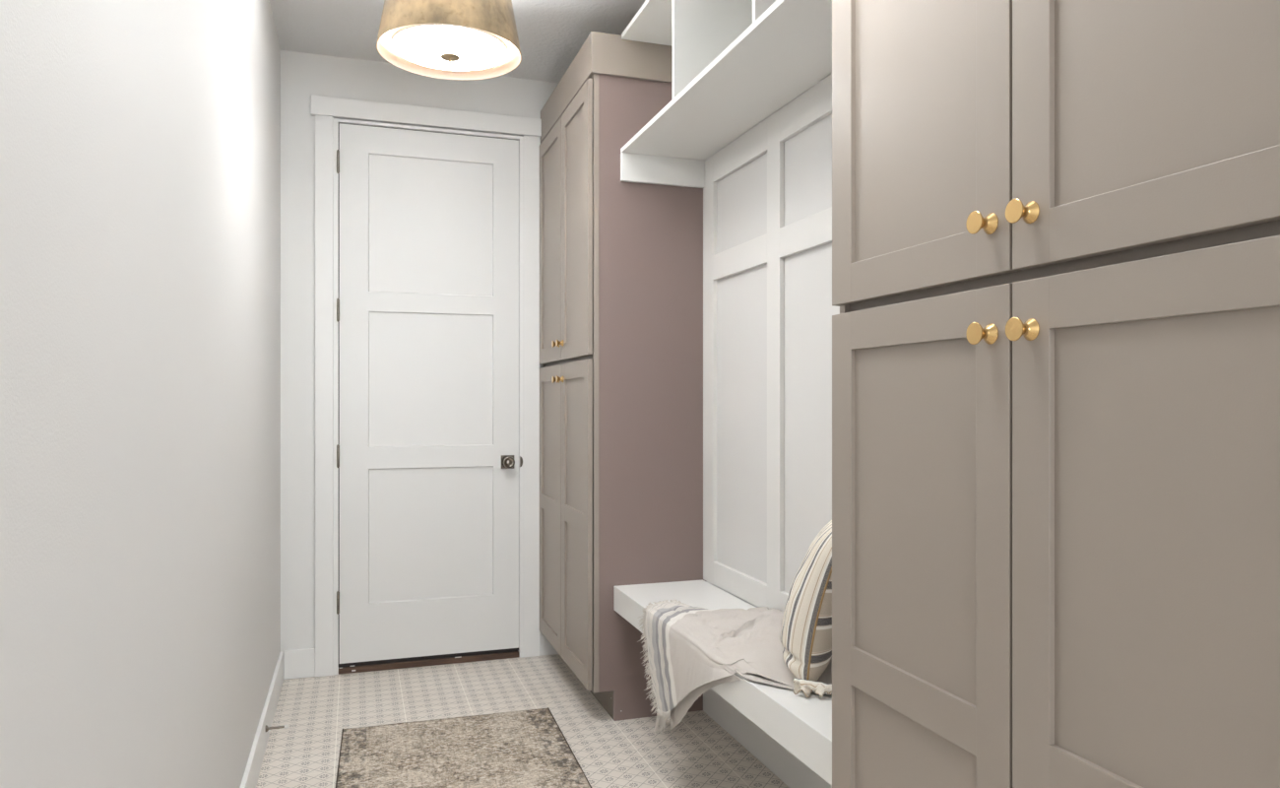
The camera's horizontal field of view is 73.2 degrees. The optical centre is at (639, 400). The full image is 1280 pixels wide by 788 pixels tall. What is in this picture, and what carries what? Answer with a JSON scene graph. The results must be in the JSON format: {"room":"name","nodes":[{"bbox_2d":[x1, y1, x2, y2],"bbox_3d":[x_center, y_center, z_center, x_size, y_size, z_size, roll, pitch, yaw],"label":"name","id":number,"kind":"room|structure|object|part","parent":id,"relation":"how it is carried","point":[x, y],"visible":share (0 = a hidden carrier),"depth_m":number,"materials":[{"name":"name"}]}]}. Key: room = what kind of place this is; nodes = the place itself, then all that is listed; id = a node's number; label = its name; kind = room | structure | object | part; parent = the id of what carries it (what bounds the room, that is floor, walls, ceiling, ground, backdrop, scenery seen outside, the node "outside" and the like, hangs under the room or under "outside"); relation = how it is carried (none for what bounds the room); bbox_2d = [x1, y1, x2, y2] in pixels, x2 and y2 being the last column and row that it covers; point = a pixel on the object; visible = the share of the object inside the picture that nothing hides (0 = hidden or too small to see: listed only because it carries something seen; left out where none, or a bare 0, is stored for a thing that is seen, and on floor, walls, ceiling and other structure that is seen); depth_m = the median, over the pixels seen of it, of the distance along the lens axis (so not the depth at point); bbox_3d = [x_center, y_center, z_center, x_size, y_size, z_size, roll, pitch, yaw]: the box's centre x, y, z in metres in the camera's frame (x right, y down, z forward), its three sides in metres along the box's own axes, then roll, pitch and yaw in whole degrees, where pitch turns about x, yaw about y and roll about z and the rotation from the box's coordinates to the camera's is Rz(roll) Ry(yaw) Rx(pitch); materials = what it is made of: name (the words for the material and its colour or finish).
{"room":"mudroom","nodes":[
{"label":"mudroom","id":0,"kind":"room"},
{"bbox_2d":[0,0,280,787],"bbox_3d":[-0.639,-0.160,0.781,0.100,2.760,6.285,0,0,-18],"label":"wall","id":1,"kind":"structure","parent":0,"point":[140,140],"depth_m":1.28,"materials":[{"name":"white paint"}]},
{"bbox_2d":[239,650,283,787],"bbox_3d":[-0.584,1.156,0.800,0.014,0.126,6.246,0,0,-18],"label":"baseboard","id":2,"kind":"structure","parent":1,"relation":"attached to","point":[250,777],"depth_m":2.96,"materials":[{"name":"white paint"}]},
{"bbox_2d":[265,724,288,731],"bbox_3d":[-1.270,1.142,3.016,0.073,0.023,0.023,0,0,-18],"label":"door stop","id":3,"kind":"object","parent":2,"relation":"attached to","point":[268,728],"visible":1,"depth_m":3.01,"materials":[{"name":"silver metal"}]},
{"bbox_2d":[280,50,558,651],"bbox_3d":[-0.819,-0.160,4.084,1.630,2.760,0.100,0,0,-18],"label":"wall","id":4,"kind":"structure","parent":0,"point":[303,75],"depth_m":3.81,"materials":[{"name":"white paint"}]},
{"bbox_2d":[283,647,315,679],"bbox_3d":[-1.500,1.156,3.798,0.126,0.126,0.016,0,0,-18],"label":"baseboard","id":5,"kind":"structure","parent":4,"relation":"attached to","point":[297,663],"depth_m":3.79,"materials":[{"name":"white paint"}]},
{"bbox_2d":[310,94,541,676],"bbox_3d":[-0.972,-0.064,4.003,1.038,2.568,0.154,0,0,-18],"label":"door","id":6,"kind":"structure","parent":4,"relation":"in","point":[427,238],"depth_m":3.98,"materials":[{"name":"white paint"}]},
{"bbox_3d":[-1.403,-0.022,3.828,0.076,2.484,0.020,0,0,-18],"label":"casing","id":7,"kind":"part","parent":6,"relation":"part of","materials":[{"name":"white paint"}]},
{"bbox_3d":[-0.961,-1.306,3.970,1.038,0.084,0.028,0,0,-18],"label":"head casing","id":8,"kind":"part","parent":6,"relation":"part of","materials":[{"name":"white paint"}]},
{"bbox_3d":[-0.620,0.288,4.060,0.057,0.057,0.042,0,0,-18],"label":"handle","id":9,"kind":"part","parent":6,"relation":"part of","materials":[{"name":"silver metal"}]},
{"bbox_3d":[-0.519,-0.022,4.120,0.079,2.484,0.020,0,0,-18],"label":"casing","id":10,"kind":"part","parent":6,"relation":"part of","materials":[{"name":"white paint"}]},
{"bbox_2d":[539,631,558,655],"bbox_3d":[-0.435,1.156,4.150,0.096,0.126,0.016,0,0,-18],"label":"baseboard","id":11,"kind":"structure","parent":4,"relation":"attached to","point":[545,648],"depth_m":4.13,"materials":[{"name":"white paint"}]},
{"bbox_2d":[269,0,645,82],"bbox_3d":[0.183,-1.590,1.053,1.830,0.100,6.485,0,0,-18],"label":"ceiling","id":12,"kind":"structure","parent":0,"point":[550,32],"depth_m":3.54,"materials":[{"name":"white paint"}]},
{"bbox_2d":[376,0,521,80],"bbox_3d":[-0.579,-1.283,2.631,0.433,0.512,0.433,0,0,-18],"label":"ceiling lamp","id":13,"kind":"object","parent":12,"relation":"attached to","point":[446,39],"visible":1,"depth_m":2.55,"materials":[{"name":"gold metal"}]},
{"bbox_2d":[390,23,508,70],"bbox_3d":[-0.579,-1.085,2.631,0.349,0.060,0.349,0,0,-18],"label":"diffuser","id":14,"kind":"object","parent":13,"relation":"attached to","point":[432,45],"depth_m":2.59,"materials":[{"name":"white glass"}]},
{"bbox_2d":[256,653,789,787],"bbox_3d":[0.183,1.270,1.053,1.830,0.100,6.485,0,0,-18],"label":"floor","id":15,"kind":"structure","parent":0,"point":[697,752],"depth_m":3.27,"materials":[{"name":"tile"}]},
{"bbox_2d":[335,706,591,787],"bbox_3d":[-0.565,1.216,2.748,0.773,0.006,1.161,0,0,-17],"label":"rug","id":16,"kind":"object","parent":15,"relation":"on","point":[522,748],"visible":1,"depth_m":2.96,"materials":[{"name":"brown carpet"}]},
{"bbox_2d":[539,31,705,720],"bbox_3d":[-0.124,-0.086,3.761,0.511,2.611,0.946,0,0,-18],"label":"tall cabinet","id":17,"kind":"object","parent":15,"relation":"on","point":[621,262],"visible":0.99,"depth_m":3.34,"materials":[{"name":"beige paint"}]},
{"bbox_3d":[-0.404,0.468,3.915,0.018,1.254,0.464,0,0,-18],"label":"door","id":18,"kind":"part","parent":17,"relation":"part of","materials":[{"name":"beige paint"}]},
{"bbox_3d":[-0.404,-0.698,3.915,0.018,1.044,0.464,0,0,-18],"label":"door","id":19,"kind":"part","parent":17,"relation":"part of","materials":[{"name":"beige paint"}]},
{"bbox_3d":[-0.341,-0.093,3.649,0.029,0.031,0.031,0,0,-18],"label":"door knob","id":20,"kind":"part","parent":17,"relation":"part of","materials":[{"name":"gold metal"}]},
{"bbox_3d":[-0.341,-0.245,3.649,0.029,0.031,0.031,0,0,-18],"label":"door knob","id":21,"kind":"part","parent":17,"relation":"part of","materials":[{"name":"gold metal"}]},
{"bbox_3d":[-0.311,-0.067,3.706,0.020,2.340,0.934,0,0,-18],"label":"frame","id":22,"kind":"part","parent":17,"relation":"part of","materials":[{"name":"beige paint"}]},
{"bbox_3d":[-0.259,0.468,3.476,0.018,1.254,0.451,0,0,-18],"label":"door","id":23,"kind":"part","parent":17,"relation":"part of","materials":[{"name":"beige paint"}]},
{"bbox_3d":[-0.259,-0.698,3.476,0.018,1.044,0.451,0,0,-18],"label":"door","id":24,"kind":"part","parent":17,"relation":"part of","materials":[{"name":"beige paint"}]},
{"bbox_3d":[0.051,-0.009,3.344,0.441,2.457,0.016,0,0,-18],"label":"panel","id":25,"kind":"part","parent":17,"relation":"part of","materials":[{"name":"brown paint"}]},
{"bbox_2d":[832,0,1279,787],"bbox_3d":[0.715,-0.086,1.223,0.511,2.611,0.942,0,0,-18],"label":"tall cabinet","id":26,"kind":"object","parent":15,"relation":"on","point":[1056,224],"visible":1,"depth_m":1.09,"materials":[{"name":"beige paint"}]},
{"bbox_3d":[0.434,0.468,1.379,0.018,1.254,0.455,0,0,-18],"label":"door","id":27,"kind":"part","parent":26,"relation":"part of","materials":[{"name":"beige paint"}]},
{"bbox_3d":[0.434,-0.698,1.379,0.018,1.044,0.455,0,0,-18],"label":"door","id":28,"kind":"part","parent":26,"relation":"part of","materials":[{"name":"beige paint"}]},
{"bbox_3d":[0.472,-0.093,1.189,0.029,0.031,0.031,0,0,-18],"label":"door knob","id":29,"kind":"part","parent":26,"relation":"part of","materials":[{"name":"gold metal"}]},
{"bbox_3d":[0.472,-0.245,1.189,0.029,0.031,0.031,0,0,-18],"label":"door knob","id":30,"kind":"part","parent":26,"relation":"part of","materials":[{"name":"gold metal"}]},
{"bbox_3d":[0.496,-0.093,1.118,0.029,0.031,0.031,0,0,-18],"label":"door knob","id":31,"kind":"part","parent":26,"relation":"part of","materials":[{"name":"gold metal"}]},
{"bbox_3d":[0.496,-0.245,1.118,0.029,0.031,0.031,0,0,-18],"label":"door knob","id":32,"kind":"part","parent":26,"relation":"part of","materials":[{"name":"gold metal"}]},
{"bbox_3d":[0.527,-0.067,1.167,0.020,2.340,0.930,0,0,-18],"label":"frame","id":33,"kind":"part","parent":26,"relation":"part of","materials":[{"name":"beige paint"}]},
{"bbox_3d":[0.578,0.468,0.942,0.018,1.254,0.456,0,0,-18],"label":"door","id":34,"kind":"part","parent":26,"relation":"part of","materials":[{"name":"beige paint"}]},
{"bbox_3d":[0.578,-0.698,0.942,0.018,1.044,0.456,0,0,-18],"label":"door","id":35,"kind":"part","parent":26,"relation":"part of","materials":[{"name":"beige paint"}]},
{"bbox_2d":[706,113,839,607],"bbox_3d":[1.004,-0.160,1.324,0.100,2.760,6.285,0,0,-18],"label":"wall","id":36,"kind":"structure","parent":0,"point":[741,196],"depth_m":2.91,"materials":[{"name":"white paint"}]},
{"bbox_2d":[613,578,831,785],"bbox_3d":[0.347,0.750,2.514,0.366,0.093,1.740,0,0,-18],"label":"bench","id":37,"kind":"object","parent":36,"relation":"attached to","point":[800,724],"visible":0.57,"depth_m":2.10,"materials":[{"name":"white paint"}]},
{"bbox_2d":[637,599,831,734],"bbox_3d":[0.331,0.854,2.511,0.401,0.392,1.042,0,0,-20],"label":"throw blanket","id":38,"kind":"object","parent":37,"relation":"on","point":[692,650],"visible":0.9,"depth_m":2.55,"materials":[{"name":"fabric"}]},
{"bbox_2d":[780,519,831,697],"bbox_3d":[0.477,0.489,2.249,0.208,0.423,0.471,0,0,15],"label":"pillow","id":39,"kind":"object","parent":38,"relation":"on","point":[806,625],"visible":0.61,"depth_m":2.09,"materials":[{"name":"beige fabric"}]},
{"bbox_2d":[620,0,831,188],"bbox_3d":[0.367,-1.117,2.521,0.358,0.557,1.740,0,0,-18],"label":"cubby shelf","id":40,"kind":"object","parent":36,"relation":"attached to","point":[736,63],"visible":0.86,"depth_m":2.76,"materials":[{"name":"white paint"}]},
{"bbox_3d":[0.369,-1.386,2.515,0.357,0.018,1.728,0,0,-18],"label":"shelf","id":41,"kind":"part","parent":40,"relation":"part of","materials":[{"name":"white paint"}]},
{"bbox_2d":[703,73,831,611],"bbox_3d":[0.529,-0.120,2.575,0.016,1.645,1.742,0,0,-18],"label":"panelling","id":42,"kind":"object","parent":36,"relation":"attached to","point":[780,241],"visible":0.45,"depth_m":2.86,"materials":[{"name":"white paint"}]},
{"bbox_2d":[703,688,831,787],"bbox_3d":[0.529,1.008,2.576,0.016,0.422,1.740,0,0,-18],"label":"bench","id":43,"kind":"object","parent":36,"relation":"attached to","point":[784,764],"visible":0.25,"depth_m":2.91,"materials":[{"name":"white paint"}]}
]}

